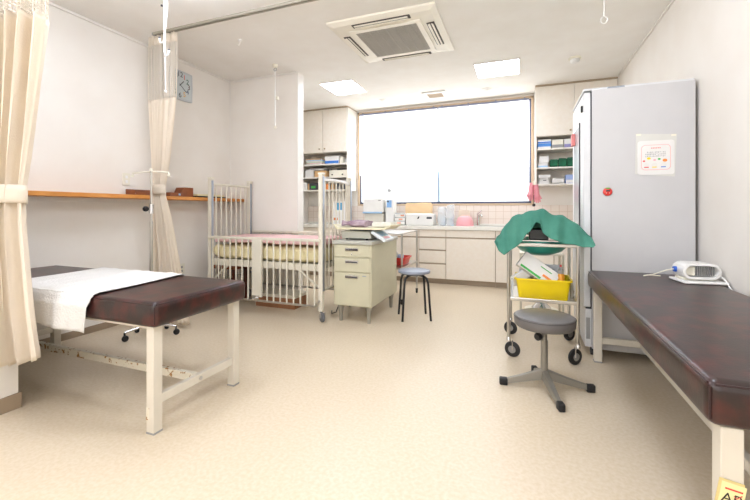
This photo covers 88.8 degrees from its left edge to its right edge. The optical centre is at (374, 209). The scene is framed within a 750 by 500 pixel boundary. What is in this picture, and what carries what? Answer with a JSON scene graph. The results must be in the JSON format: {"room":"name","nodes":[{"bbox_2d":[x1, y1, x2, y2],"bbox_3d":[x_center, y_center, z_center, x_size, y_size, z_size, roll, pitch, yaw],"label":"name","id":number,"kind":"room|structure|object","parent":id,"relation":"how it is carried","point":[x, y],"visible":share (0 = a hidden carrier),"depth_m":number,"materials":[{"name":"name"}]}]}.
{"room":"hospital room","nodes":[
{"label":"hospital room","id":0,"kind":"room"},
{"bbox_2d":[0,0,17,398],"bbox_3d":[-3.048,-0.300,0.891,1.090,2.800,3.080,0,0,21],"label":"wall","id":1,"kind":"structure","parent":0,"point":[8,374],"depth_m":2.10,"materials":[{"name":"paint"}]},
{"bbox_2d":[0,392,21,414],"bbox_3d":[-2.514,1.058,0.746,0.012,0.085,2.992,0,0,21],"label":"baseboard","id":2,"kind":"structure","parent":1,"relation":"attached to","point":[14,401],"depth_m":2.09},
{"bbox_2d":[22,0,308,339],"bbox_3d":[-2.086,-0.300,4.780,0.100,2.800,4.870,0,0,21],"label":"wall","id":3,"kind":"structure","parent":0,"point":[92,129],"depth_m":3.59,"materials":[{"name":"paint"}]},
{"bbox_2d":[39,322,120,342],"bbox_3d":[-2.410,1.070,3.779,0.012,0.060,2.770,0,0,21],"label":"baseboard","id":4,"kind":"structure","parent":3,"relation":"attached to","point":[65,336],"depth_m":3.38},
{"bbox_2d":[122,173,129,185],"bbox_3d":[-2.426,-0.300,3.737,0.012,0.120,0.075,0,0,21],"label":"light switch","id":5,"kind":"object","parent":3,"relation":"attached to","point":[125,176],"visible":1,"depth_m":3.73,"materials":[{"name":"beige plastic"}]},
{"bbox_2d":[41,0,229,82],"bbox_3d":[-2.407,-1.689,3.778,0.018,0.022,2.770,0,0,21],"label":"trim","id":6,"kind":"structure","parent":3,"relation":"attached to","point":[50,3],"depth_m":3.63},
{"bbox_2d":[28,190,243,204],"bbox_3d":[-2.299,-0.106,3.737,0.250,0.073,2.770,0,0,21],"label":"wall shelf","id":7,"kind":"object","parent":3,"relation":"attached to","point":[54,196],"visible":0.82,"depth_m":3.44,"materials":[{"name":"orange wood"}]},
{"bbox_2d":[126,189,149,194],"bbox_3d":[-2.272,-0.172,3.737,0.120,0.057,0.250,0,0,21],"label":"wooden tray","id":8,"kind":"object","parent":7,"relation":"on","point":[128,191],"visible":0.78,"depth_m":3.67,"materials":[{"name":"brown wood"}]},
{"bbox_2d":[166,187,192,196],"bbox_3d":[-2.125,-0.194,4.136,0.128,0.102,0.300,0,0,21],"label":"desk organizer","id":9,"kind":"object","parent":7,"relation":"on","point":[182,191],"visible":0.75,"depth_m":4.15,"materials":[{"name":"brown wood"}]},
{"bbox_2d":[193,194,225,197],"bbox_3d":[-1.984,-0.162,4.516,0.180,0.037,0.430,0,0,21],"label":"stack","id":10,"kind":"object","parent":7,"relation":"on","point":[194,195],"visible":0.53,"depth_m":4.38,"materials":[{"name":"white paper"}]},
{"bbox_2d":[168,69,192,102],"bbox_3d":[-2.197,-1.403,4.298,0.038,0.330,0.360,0,0,21],"label":"wall clock","id":11,"kind":"object","parent":3,"relation":"attached to","point":[184,80],"visible":0.58,"depth_m":4.34,"materials":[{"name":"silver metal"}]},
{"bbox_2d":[230,84,230,234],"bbox_3d":[-1.917,-0.325,5.069,0.008,2.690,0.008,0,0,21],"label":"trim","id":12,"kind":"structure","parent":3,"relation":"attached to","point":[230,84],"depth_m":5.07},
{"bbox_2d":[230,73,296,289],"bbox_3d":[-1.415,-0.300,4.951,1.030,2.800,0.130,0,0,21],"label":"wall partition","id":13,"kind":"structure","parent":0,"point":[262,154],"depth_m":4.87,"materials":[{"name":"paint"}]},
{"bbox_2d":[230,71,296,82],"bbox_3d":[-1.433,-1.689,4.878,1.012,0.022,0.018,0,0,21],"label":"trim","id":14,"kind":"structure","parent":13,"relation":"attached to","point":[295,72],"depth_m":4.86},
{"bbox_2d":[297,72,302,289],"bbox_3d":[-0.929,-0.300,4.762,0.012,2.800,0.134,0,0,21],"label":"trim","id":15,"kind":"structure","parent":13,"relation":"attached to","point":[299,75],"depth_m":4.74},
{"bbox_2d":[49,0,670,110],"bbox_3d":[-0.371,-1.750,2.472,4.955,0.100,7.950,0,0,21],"label":"ceiling","id":16,"kind":"structure","parent":0,"point":[543,34],"depth_m":3.84,"materials":[{"name":"paint"}]},
{"bbox_2d":[158,0,169,92],"bbox_3d":[-1.644,-1.305,2.987,0.117,0.790,0.030,0,0,21],"label":"hook","id":17,"kind":"object","parent":16,"relation":"hanging from","point":[165,1],"visible":1,"depth_m":2.98,"materials":[{"name":"beige plastic"}]},
{"bbox_2d":[152,0,317,35],"bbox_3d":[-0.772,-1.688,3.167,2.912,0.024,0.042,0,0,21],"label":"rail","id":18,"kind":"object","parent":16,"relation":"attached to","point":[293,2],"visible":1,"depth_m":3.32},
{"bbox_2d":[148,31,189,324],"bbox_3d":[-1.957,-0.305,3.619,0.526,2.730,0.060,0,0,22],"label":"curtain","id":19,"kind":"object","parent":18,"relation":"hanging from","point":[161,109],"visible":0.9,"depth_m":3.63,"materials":[{"name":"beige fabric"}]},
{"bbox_2d":[272,64,278,128],"bbox_3d":[-1.165,-1.323,4.485,0.080,0.755,0.070,0,0,21],"label":"hook","id":20,"kind":"object","parent":16,"relation":"hanging from","point":[273,65],"visible":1,"depth_m":4.48,"materials":[{"name":"white metal"}]},
{"bbox_2d":[319,79,367,95],"bbox_3d":[-0.430,-1.694,5.312,0.490,0.012,0.550,0,0,21],"label":"recessed light","id":21,"kind":"object","parent":16,"relation":"in","point":[342,87],"visible":1,"depth_m":5.29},
{"bbox_2d":[326,1,453,62],"bbox_3d":[0.194,-1.670,3.749,0.995,0.057,0.980,0,0,21],"label":"air conditioner","id":22,"kind":"object","parent":16,"relation":"attached to","point":[419,29],"visible":1,"depth_m":3.57,"materials":[{"name":"plastic"}]},
{"bbox_2d":[344,37,368,56],"bbox_3d":[-0.184,-1.653,3.895,0.070,0.023,0.480,0,0,21],"label":"outlet","id":23,"kind":"object","parent":22,"relation":"attached to","point":[351,41],"depth_m":3.87,"materials":[{"name":"plastic"}]},
{"bbox_2d":[351,14,410,28],"bbox_3d":[0.049,-1.653,3.371,0.540,0.022,0.060,0,0,21],"label":"outlet","id":24,"kind":"object","parent":22,"relation":"attached to","point":[394,18],"depth_m":3.36,"materials":[{"name":"plastic"}]},
{"bbox_2d":[356,23,429,56],"bbox_3d":[0.194,-1.649,3.749,0.580,0.008,0.580,0,0,21],"label":"grille","id":25,"kind":"object","parent":22,"relation":"attached to","point":[408,38],"depth_m":3.72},
{"bbox_2d":[382,51,431,60],"bbox_3d":[0.339,-1.653,4.128,0.540,0.022,0.060,0,0,21],"label":"outlet","id":26,"kind":"object","parent":22,"relation":"attached to","point":[429,52],"depth_m":4.11,"materials":[{"name":"plastic"}]},
{"bbox_2d":[426,21,443,44],"bbox_3d":[0.572,-1.653,3.604,0.070,0.023,0.480,0,0,21],"label":"outlet","id":27,"kind":"object","parent":22,"relation":"attached to","point":[433,28],"depth_m":3.57,"materials":[{"name":"plastic"}]},
{"bbox_2d":[421,90,448,99],"bbox_3d":[0.890,-1.691,5.641,0.340,0.018,0.330,0,0,21],"label":"ceiling vent","id":28,"kind":"object","parent":16,"relation":"in","point":[434,94],"visible":1,"depth_m":5.62,"materials":[{"name":"white plastic"}]},
{"bbox_2d":[473,58,519,78],"bbox_3d":[1.472,-1.694,4.603,0.510,0.012,0.510,0,0,21],"label":"recessed light","id":29,"kind":"object","parent":16,"relation":"in","point":[506,67],"visible":1,"depth_m":4.58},
{"bbox_2d":[568,55,580,63],"bbox_3d":[2.230,-1.669,4.275,0.130,0.063,0.130,0,0,21],"label":"smoke detector","id":30,"kind":"object","parent":16,"relation":"attached to","point":[573,59],"visible":1,"depth_m":4.24,"materials":[{"name":"beige plastic"}]},
{"bbox_3d":[-0.987,-1.688,1.632,2.212,0.024,0.042,0,0,21],"label":"rail","id":31,"kind":"object","parent":16,"relation":"attached to","visible":0},
{"bbox_2d":[0,0,48,366],"bbox_3d":[-1.859,-0.428,1.924,0.432,2.505,0.152,0,0,-1],"label":"curtain","id":32,"kind":"object","parent":31,"relation":"hanging from","point":[23,35],"visible":1,"depth_m":1.91,"materials":[{"name":"beige fabric"}]},
{"bbox_2d":[0,274,749,499],"bbox_3d":[-0.371,1.150,2.472,4.955,0.100,7.950,0,0,21],"label":"floor","id":33,"kind":"structure","parent":0,"point":[417,407],"depth_m":2.02,"materials":[{"name":"laminate"}]},
{"bbox_2d":[31,265,244,435],"bbox_3d":[-1.818,0.772,2.470,1.895,0.655,0.660,0,0,21],"label":"bed","id":34,"kind":"object","parent":33,"relation":"on","point":[151,305],"visible":0.81,"depth_m":2.08,"materials":[{"name":"brown leather"}]},
{"bbox_2d":[32,267,184,332],"bbox_3d":[-1.761,0.530,2.436,0.894,0.205,0.741,0,0,21],"label":"sheet","id":35,"kind":"object","parent":34,"relation":"on","point":[61,301],"visible":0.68,"depth_m":2.12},
{"bbox_2d":[121,168,179,341],"bbox_3d":[-1.960,0.367,3.349,0.420,1.463,0.431,0,0,21],"label":"stand","id":36,"kind":"object","parent":33,"relation":"on","point":[176,331],"visible":0.73,"depth_m":3.33,"materials":[{"name":"silver metal"}]},
{"bbox_2d":[214,265,246,297],"bbox_3d":[-1.735,0.877,4.661,0.340,0.445,0.300,0,0,21],"label":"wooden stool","id":37,"kind":"object","parent":33,"relation":"on","point":[232,267],"visible":0.13,"depth_m":4.59,"materials":[{"name":"brown wood"}]},
{"bbox_2d":[207,172,351,321],"bbox_3d":[-1.056,0.366,4.314,1.488,1.468,0.768,0,0,21],"label":"crib","id":38,"kind":"object","parent":33,"relation":"on","point":[255,266],"visible":0.68,"depth_m":4.06,"materials":[{"name":"beige paint"}]},
{"bbox_2d":[214,243,333,262],"bbox_3d":[-1.067,0.460,4.335,1.353,0.172,0.622,0,0,21],"label":"mattress","id":39,"kind":"object","parent":38,"relation":"on","point":[270,246],"visible":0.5,"depth_m":4.03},
{"bbox_2d":[215,234,344,244],"bbox_3d":[-1.068,0.328,4.335,1.324,0.077,0.597,0,0,21],"label":"quilt","id":40,"kind":"object","parent":39,"relation":"on","point":[241,235],"visible":0.48,"depth_m":4.20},
{"bbox_2d":[256,287,308,309],"bbox_3d":[-1.080,1.022,4.442,0.540,0.155,0.300,0,0,21],"label":"storage box","id":41,"kind":"object","parent":33,"relation":"on","point":[270,290],"visible":0.67,"depth_m":4.33,"materials":[{"name":"cardboard"}]},
{"bbox_2d":[303,227,335,275],"bbox_3d":[-0.920,0.692,6.613,0.756,0.817,0.384,0,0,21],"label":"base cabinet","id":42,"kind":"object","parent":33,"relation":"on","point":[304,228],"visible":0.09,"depth_m":6.46,"materials":[{"name":"laminate"}]},
{"bbox_2d":[303,222,505,230],"bbox_3d":[0.940,0.251,5.888,4.751,0.086,0.407,0,0,21],"label":"countertop","id":43,"kind":"structure","parent":42,"relation":"on","point":[482,227],"depth_m":5.72,"materials":[{"name":"silver metal"}]},
{"bbox_2d":[333,202,344,223],"bbox_3d":[-0.552,0.049,6.444,0.290,0.378,0.123,0,0,21],"label":"box","id":44,"kind":"object","parent":43,"relation":"on","point":[334,203],"visible":0.36,"depth_m":6.40,"materials":[{"name":"white cardboard"}]},
{"bbox_2d":[363,198,385,221],"bbox_3d":[0.012,0.026,6.248,0.345,0.423,0.285,0,0,21],"label":"printer","id":45,"kind":"object","parent":43,"relation":"on","point":[373,208],"visible":0.75,"depth_m":6.12,"materials":[{"name":"white plastic"}]},
{"bbox_2d":[385,199,396,221],"bbox_3d":[0.257,0.034,6.153,0.140,0.408,0.167,0,0,21],"label":"soap dispenser","id":46,"kind":"object","parent":43,"relation":"on","point":[390,204],"visible":0.91,"depth_m":6.09,"materials":[{"name":"white plastic"}]},
{"bbox_2d":[395,214,404,224],"bbox_3d":[0.422,0.144,6.080,0.170,0.188,0.204,0,0,21],"label":"tray","id":47,"kind":"object","parent":43,"relation":"on","point":[397,220],"visible":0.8,"depth_m":5.98,"materials":[{"name":"white plastic"}]},
{"bbox_2d":[405,203,432,222],"bbox_3d":[0.702,0.061,6.125,0.442,0.359,0.035,0,0,21],"label":"paper bag","id":48,"kind":"object","parent":43,"relation":"on","point":[422,208],"visible":0.62,"depth_m":6.11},
{"bbox_2d":[406,213,435,225],"bbox_3d":[0.712,0.146,5.938,0.435,0.183,0.203,0,0,21],"label":"sterilizer","id":49,"kind":"object","parent":43,"relation":"on","point":[418,219],"visible":1,"depth_m":5.84,"materials":[{"name":"white plastic"}]},
{"bbox_2d":[456,216,473,225],"bbox_3d":[1.346,0.162,5.739,0.264,0.153,0.264,0,0,21],"label":"bowl","id":50,"kind":"object","parent":43,"relation":"on","point":[462,220],"visible":0.96,"depth_m":5.64,"materials":[{"name":"plastic"}]},
{"bbox_2d":[459,210,469,216],"bbox_3d":[1.362,0.114,5.837,0.163,0.232,0.079,0,0,21],"label":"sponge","id":51,"kind":"object","parent":50,"relation":"in","point":[461,212],"visible":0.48,"depth_m":5.80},
{"bbox_2d":[332,236,397,323],"bbox_3d":[-0.082,0.700,4.071,0.424,0.800,0.816,0,0,21],"label":"desk","id":52,"kind":"object","parent":33,"relation":"on","point":[365,271],"visible":0.97,"depth_m":3.73,"materials":[{"name":"metal"}]},
{"bbox_2d":[333,224,401,241],"bbox_3d":[-0.073,0.229,3.938,0.619,0.171,0.360,0,0,21],"label":"scale","id":53,"kind":"object","parent":52,"relation":"on","point":[369,232],"visible":0.97,"depth_m":3.81,"materials":[{"name":"white plastic"}]},
{"bbox_2d":[341,220,372,226],"bbox_3d":[-0.181,0.139,3.967,0.269,0.074,0.246,0,0,21],"label":"floral cloth","id":54,"kind":"object","parent":53,"relation":"on","point":[355,223],"visible":0.95,"depth_m":3.87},
{"bbox_2d":[333,224,401,229],"bbox_3d":[-0.073,0.169,3.938,0.619,0.051,0.360,0,0,21],"label":"tray","id":55,"kind":"object","parent":53,"relation":"on","point":[338,226],"depth_m":3.81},
{"bbox_2d":[372,222,396,226],"bbox_3d":[0.098,0.149,3.883,0.203,0.054,0.202,0,0,21],"label":"folded towel","id":56,"kind":"object","parent":53,"relation":"on","point":[374,224],"visible":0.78,"depth_m":3.80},
{"bbox_2d":[383,229,417,304],"bbox_3d":[0.169,0.682,4.862,0.594,0.835,0.730,0,0,21],"label":"trolley","id":57,"kind":"object","parent":33,"relation":"on","point":[389,231],"visible":0.42,"depth_m":4.72,"materials":[{"name":"silver metal"}]},
{"bbox_2d":[383,229,417,234],"bbox_3d":[0.169,0.275,4.862,0.590,0.020,0.700,0,0,21],"label":"shelf","id":58,"kind":"object","parent":57,"relation":"attached to","point":[400,232],"depth_m":4.72,"materials":[{"name":"silver metal"}]},
{"bbox_2d":[397,255,411,264],"bbox_3d":[0.292,0.625,4.794,0.270,0.090,0.320,0,0,21],"label":"plastic basket","id":59,"kind":"object","parent":57,"relation":"on","point":[406,258],"visible":0.37,"depth_m":4.67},
{"bbox_2d":[397,260,417,268],"bbox_3d":[0.169,0.680,4.862,0.590,0.020,0.700,0,0,21],"label":"shelf","id":60,"kind":"object","parent":57,"relation":"attached to","point":[411,262],"depth_m":4.71,"materials":[{"name":"silver metal"}]},
{"bbox_2d":[389,229,419,281],"bbox_3d":[0.433,0.692,6.093,0.640,0.817,0.384,0,0,21],"label":"base cabinet","id":61,"kind":"object","parent":33,"relation":"on","point":[409,240],"visible":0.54,"depth_m":5.86,"materials":[{"name":"laminate"}]},
{"bbox_2d":[398,267,431,321],"bbox_3d":[0.400,0.853,3.917,0.329,0.497,0.329,0,0,-2],"label":"stool","id":62,"kind":"object","parent":33,"relation":"on","point":[408,272],"visible":1,"depth_m":3.81,"materials":[{"name":"metal"}]},
{"bbox_2d":[419,229,445,283],"bbox_3d":[0.923,0.692,5.905,0.406,0.817,0.384,0,0,21],"label":"base cabinet","id":63,"kind":"object","parent":33,"relation":"on","point":[432,243],"visible":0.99,"depth_m":5.72,"materials":[{"name":"laminate"}]},
{"bbox_2d":[446,230,495,286],"bbox_3d":[1.440,0.692,5.707,0.698,0.817,0.384,0,0,21],"label":"base cabinet","id":64,"kind":"object","parent":33,"relation":"on","point":[470,254],"visible":0.99,"depth_m":5.53,"materials":[{"name":"laminate"}]},
{"bbox_2d":[496,231,553,287],"bbox_3d":[2.117,0.692,5.447,0.748,0.817,0.384,0,0,21],"label":"base cabinet","id":65,"kind":"object","parent":33,"relation":"on","point":[501,260],"visible":0.23,"depth_m":5.35,"materials":[{"name":"laminate"}]},
{"bbox_2d":[519,250,563,311],"bbox_3d":[1.638,0.755,3.790,0.391,0.690,0.374,0,0,21],"label":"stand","id":66,"kind":"object","parent":33,"relation":"on","point":[521,253],"visible":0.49,"depth_m":3.68,"materials":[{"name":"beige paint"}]},
{"bbox_2d":[524,302,558,310],"bbox_3d":[1.643,0.850,3.783,0.310,0.500,0.310,0,0,21],"label":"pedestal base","id":67,"kind":"object","parent":33,"relation":"on","point":[536,305],"visible":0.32,"depth_m":3.74,"materials":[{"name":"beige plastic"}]},
{"bbox_2d":[504,243,581,364],"bbox_3d":[1.317,0.670,3.056,0.570,0.860,0.636,0,0,21],"label":"cart","id":68,"kind":"object","parent":33,"relation":"on","point":[512,349],"visible":0.76,"depth_m":2.85,"materials":[{"name":"silver metal"}]},
{"bbox_2d":[517,241,564,255],"bbox_3d":[1.319,0.296,3.050,0.480,0.117,0.480,0,0,21],"label":"basin","id":69,"kind":"object","parent":68,"relation":"in","point":[542,251],"visible":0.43,"depth_m":2.90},
{"bbox_2d":[523,228,557,241],"bbox_3d":[1.308,0.191,3.033,0.270,0.092,0.400,0,0,21],"label":"instrument case","id":70,"kind":"object","parent":69,"relation":"on","point":[536,234],"visible":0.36,"depth_m":2.87,"materials":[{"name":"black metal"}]},
{"bbox_2d":[514,272,572,300],"bbox_3d":[1.297,0.592,2.975,0.400,0.154,0.315,0,0,21],"label":"tub","id":71,"kind":"object","parent":68,"relation":"on","point":[527,288],"visible":0.86,"depth_m":2.85,"materials":[{"name":"plastic"}]},
{"bbox_2d":[510,270,529,283],"bbox_3d":[1.159,0.510,3.004,0.192,0.154,0.108,0,0,1],"label":"plastic bag","id":72,"kind":"object","parent":71,"relation":"in","point":[521,274],"visible":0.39,"depth_m":2.96,"materials":[{"name":"plastic"}]},
{"bbox_2d":[516,252,557,279],"bbox_3d":[1.239,0.459,2.920,0.315,0.279,0.104,0,0,21],"label":"carton","id":73,"kind":"object","parent":71,"relation":"in","point":[528,263],"visible":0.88,"depth_m":2.90,"materials":[{"name":"cardboard"}]},
{"bbox_2d":[519,264,562,278],"bbox_3d":[1.329,0.532,3.073,0.323,0.199,0.054,0,0,21],"label":"pouch","id":74,"kind":"object","parent":71,"relation":"in","point":[555,268],"visible":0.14,"depth_m":3.02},
{"bbox_2d":[558,265,564,280],"bbox_3d":[1.388,0.532,2.863,0.052,0.245,0.052,0,0,21],"label":"medicine bottle","id":75,"kind":"object","parent":71,"relation":"in","point":[561,276],"visible":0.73,"depth_m":2.85,"materials":[{"name":"orange plastic"}]},
{"bbox_2d":[510,284,576,305],"bbox_3d":[1.328,0.669,3.073,0.483,0.026,0.566,0,0,21],"label":"shelf","id":76,"kind":"object","parent":68,"relation":"attached to","point":[513,287],"depth_m":2.84,"materials":[{"name":"silver metal"}]},
{"bbox_2d":[494,209,594,254],"bbox_3d":[1.313,0.160,3.039,0.669,0.342,0.702,0,0,21],"label":"cloth","id":77,"kind":"object","parent":68,"relation":"on","point":[559,228],"visible":1,"depth_m":2.79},
{"bbox_2d":[499,308,595,411],"bbox_3d":[1.064,0.869,2.357,0.409,0.462,0.434,0,0,-33],"label":"stool","id":78,"kind":"object","parent":33,"relation":"on","point":[542,321],"visible":1,"depth_m":2.31,"materials":[{"name":"grey plastic"}]},
{"bbox_2d":[554,248,572,279],"bbox_3d":[2.814,0.692,5.179,0.741,0.817,0.384,0,0,21],"label":"base cabinet","id":79,"kind":"object","parent":33,"relation":"on","point":[564,251],"visible":0.02,"depth_m":5.08,"materials":[{"name":"laminate"}]},
{"bbox_2d":[573,78,695,354],"bbox_3d":[2.008,0.091,3.081,0.698,2.018,0.668,0,0,21],"label":"fridge","id":80,"kind":"object","parent":33,"relation":"on","point":[647,223],"visible":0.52,"depth_m":2.79,"materials":[{"name":"metal"}]},
{"bbox_2d":[603,188,611,195],"bbox_3d":[1.716,-0.135,2.823,0.062,0.062,0.024,0,0,21],"label":"timer","id":81,"kind":"object","parent":80,"relation":"attached to","point":[607,191],"visible":1,"depth_m":2.82,"materials":[{"name":"red plastic"}]},
{"bbox_2d":[635,134,676,175],"bbox_3d":[1.996,-0.393,2.725,0.249,0.315,0.006,0,0,21],"label":"notice sheet","id":82,"kind":"object","parent":80,"relation":"attached to","point":[655,154],"visible":1,"depth_m":2.72,"materials":[{"name":"white paper"}]},
{"bbox_2d":[588,270,749,499],"bbox_3d":[1.536,0.772,1.812,0.660,0.655,1.985,0,0,21],"label":"bed","id":83,"kind":"object","parent":33,"relation":"on","point":[697,336],"visible":0.98,"depth_m":1.41,"materials":[{"name":"brown leather"}]},
{"bbox_2d":[643,261,731,289],"bbox_3d":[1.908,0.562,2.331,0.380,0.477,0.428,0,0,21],"label":"blood pressure monitor","id":84,"kind":"object","parent":83,"relation":"on","point":[687,272],"visible":0.98,"depth_m":2.33,"materials":[{"name":"white plastic"}]},
{"bbox_2d":[696,266,714,275],"bbox_3d":[2.005,0.372,2.326,0.094,0.055,0.005,0,0,14],"label":"grille","id":85,"kind":"object","parent":84,"relation":"attached to","point":[701,270],"depth_m":2.33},
{"bbox_2d":[714,477,746,499],"bbox_3d":[0.925,0.751,0.998,0.070,0.099,0.004,0,0,21],"label":"sign","id":86,"kind":"object","parent":83,"relation":"attached to","point":[727,489],"visible":1,"depth_m":1.00,"materials":[{"name":"yellow paper"}]},
{"bbox_2d":[309,94,572,205],"bbox_3d":[1.035,-0.300,6.137,4.755,2.800,0.100,0,0,21],"label":"wall","id":87,"kind":"structure","parent":0,"point":[561,195],"depth_m":5.73,"materials":[{"name":"paint"}]},
{"bbox_2d":[303,106,356,156],"bbox_3d":[-0.816,-1.329,6.574,0.925,0.739,0.406,0,0,21],"label":"upper cabinet","id":88,"kind":"object","parent":87,"relation":"attached to","point":[333,130],"visible":0.88,"depth_m":6.40,"materials":[{"name":"laminate"}]},
{"bbox_2d":[303,151,356,191],"bbox_3d":[-0.812,-0.640,6.584,0.925,0.640,0.361,0,0,21],"label":"open shelf unit","id":89,"kind":"object","parent":88,"relation":"attached to","point":[351,165],"visible":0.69,"depth_m":6.54,"materials":[{"name":"laminate"}]},
{"bbox_2d":[305,170,314,176],"bbox_3d":[-1.089,-0.615,6.652,0.160,0.120,0.200,0,0,21],"label":"box","id":90,"kind":"object","parent":89,"relation":"on","point":[307,173],"visible":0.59,"depth_m":6.56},
{"bbox_2d":[308,183,317,189],"bbox_3d":[-1.026,-0.400,6.605,0.210,0.120,0.162,0,0,21],"label":"box","id":91,"kind":"object","parent":89,"relation":"on","point":[311,186],"visible":0.58,"depth_m":6.53,"materials":[{"name":"cardboard"}]},
{"bbox_2d":[325,156,340,163],"bbox_3d":[-0.688,-0.835,6.497,0.260,0.130,0.202,0,0,21],"label":"carton","id":92,"kind":"object","parent":89,"relation":"on","point":[329,159],"visible":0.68,"depth_m":6.40,"materials":[{"name":"cardboard"}]},
{"bbox_2d":[329,170,346,176],"bbox_3d":[-0.581,-0.610,6.453,0.330,0.110,0.207,0,0,21],"label":"case","id":93,"kind":"object","parent":89,"relation":"on","point":[332,173],"visible":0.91,"depth_m":6.37,"materials":[{"name":"beige plastic"}]},
{"bbox_2d":[308,205,572,223],"bbox_3d":[1.015,0.085,6.084,4.755,0.310,0.012,0,0,21],"label":"backsplash","id":94,"kind":"structure","parent":87,"relation":"attached to","point":[492,214],"depth_m":5.84,"materials":[{"name":"tile"}]},
{"bbox_2d":[358,96,533,205],"bbox_3d":[1.023,-0.868,6.120,2.795,1.595,0.100,0,0,21],"label":"window","id":95,"kind":"structure","parent":87,"relation":"in","point":[500,186],"depth_m":6.04,"materials":[{"name":"white glass"}]},
{"bbox_2d":[359,106,437,175],"bbox_3d":[0.363,-1.117,6.307,1.338,1.057,0.036,0,0,21],"label":"roller blind","id":96,"kind":"object","parent":95,"relation":"attached to","point":[401,141],"visible":1,"depth_m":6.30,"materials":[{"name":"white"}]},
{"bbox_2d":[438,97,528,171],"bbox_3d":[1.624,-1.127,5.823,1.330,1.037,0.036,0,0,21],"label":"roller blind","id":97,"kind":"object","parent":95,"relation":"attached to","point":[493,135],"visible":1,"depth_m":5.81,"materials":[{"name":"white"}]},
{"bbox_2d":[535,137,572,186],"bbox_3d":[2.710,-0.667,5.232,0.971,0.665,0.361,0,0,21],"label":"open shelf unit","id":98,"kind":"object","parent":87,"relation":"attached to","point":[557,172],"visible":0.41,"depth_m":5.39,"materials":[{"name":"laminate"}]},
{"bbox_2d":[526,181,541,206],"bbox_3d":[2.160,-0.217,5.209,0.205,0.345,0.076,0,0,28],"label":"gloves","id":99,"kind":"object","parent":98,"relation":"hanging from","point":[533,191],"visible":1,"depth_m":5.19,"materials":[{"name":"pink plastic"}]},
{"bbox_2d":[537,163,547,167],"bbox_3d":[2.333,-0.613,5.338,0.130,0.064,0.202,0,0,21],"label":"tissue box","id":100,"kind":"object","parent":98,"relation":"on","point":[538,164],"visible":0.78,"depth_m":5.25,"materials":[{"name":"cardboard"}]},
{"bbox_2d":[539,156,548,162],"bbox_3d":[2.347,-0.691,5.333,0.120,0.090,0.200,0,0,21],"label":"tissue box","id":101,"kind":"object","parent":100,"relation":"on","point":[542,159],"visible":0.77,"depth_m":5.24,"materials":[{"name":"cardboard"}]},
{"bbox_2d":[538,175,549,183],"bbox_3d":[2.343,-0.418,5.308,0.150,0.124,0.170,0,0,21],"label":"carton","id":102,"kind":"object","parent":98,"relation":"on","point":[543,179],"visible":0.85,"depth_m":5.24,"materials":[{"name":"cardboard"}]},
{"bbox_2d":[537,143,550,148],"bbox_3d":[2.351,-0.873,5.331,0.170,0.074,0.202,0,0,21],"label":"glove box","id":103,"kind":"object","parent":98,"relation":"on","point":[545,145],"visible":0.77,"depth_m":5.24,"materials":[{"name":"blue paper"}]},
{"bbox_2d":[537,139,550,143],"bbox_3d":[2.351,-0.939,5.331,0.170,0.054,0.202,0,0,21],"label":"glove box","id":104,"kind":"object","parent":103,"relation":"on","point":[543,141],"visible":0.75,"depth_m":5.24,"materials":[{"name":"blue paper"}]},
{"bbox_2d":[549,159,557,166],"bbox_3d":[2.453,-0.639,5.260,0.096,0.106,0.142,0,0,21],"label":"roll","id":105,"kind":"object","parent":98,"relation":"on","point":[553,162],"visible":0.87,"depth_m":5.20,"materials":[{"name":"green fabric"}]},
{"bbox_2d":[551,139,562,147],"bbox_3d":[2.505,-0.895,5.272,0.140,0.120,0.202,0,0,21],"label":"glove box","id":106,"kind":"object","parent":98,"relation":"on","point":[558,143],"visible":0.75,"depth_m":5.18,"materials":[{"name":"beige cardboard"}]},
{"bbox_2d":[551,178,563,183],"bbox_3d":[2.501,-0.396,5.247,0.156,0.080,0.136,0,0,21],"label":"plastic bag","id":107,"kind":"object","parent":98,"relation":"on","point":[553,180],"visible":0.97,"depth_m":5.20,"materials":[{"name":"white plastic"}]},
{"bbox_2d":[558,158,565,166],"bbox_3d":[2.551,-0.643,5.223,0.096,0.117,0.143,0,0,21],"label":"roll","id":108,"kind":"object","parent":98,"relation":"on","point":[561,161],"visible":0.91,"depth_m":5.16,"materials":[{"name":"green fabric"}]},
{"bbox_2d":[563,139,570,146],"bbox_3d":[2.645,-0.895,5.218,0.140,0.120,0.202,0,0,21],"label":"glove box","id":109,"kind":"object","parent":98,"relation":"on","point":[566,142],"visible":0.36,"depth_m":5.14,"materials":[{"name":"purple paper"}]},
{"bbox_2d":[564,174,572,182],"bbox_3d":[2.655,-0.415,5.214,0.120,0.120,0.202,0,0,21],"label":"carton","id":110,"kind":"object","parent":98,"relation":"on","point":[567,178],"visible":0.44,"depth_m":5.13,"materials":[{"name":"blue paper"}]},
{"bbox_2d":[566,157,572,165],"bbox_3d":[2.648,-0.650,5.185,0.097,0.125,0.143,0,0,21],"label":"roll","id":111,"kind":"object","parent":98,"relation":"on","point":[569,161],"visible":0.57,"depth_m":5.13,"materials":[{"name":"green fabric"}]},
{"bbox_2d":[534,77,617,140],"bbox_3d":[2.706,-1.349,5.222,0.971,0.699,0.406,0,0,21],"label":"upper cabinet","id":112,"kind":"object","parent":87,"relation":"attached to","point":[554,104],"visible":0.61,"depth_m":5.13,"materials":[{"name":"laminate"}]},
{"bbox_2d":[618,0,749,296],"bbox_3d":[1.895,-0.300,1.602,0.100,2.800,7.950,0,0,21],"label":"wall","id":113,"kind":"structure","parent":0,"point":[707,42],"depth_m":2.44,"materials":[{"name":"paint"}]},
{"bbox_2d":[618,0,674,76],"bbox_3d":[1.759,-1.689,1.413,0.018,0.022,7.300,0,0,21],"label":"trim","id":114,"kind":"structure","parent":113,"relation":"attached to","point":[671,1],"depth_m":3.66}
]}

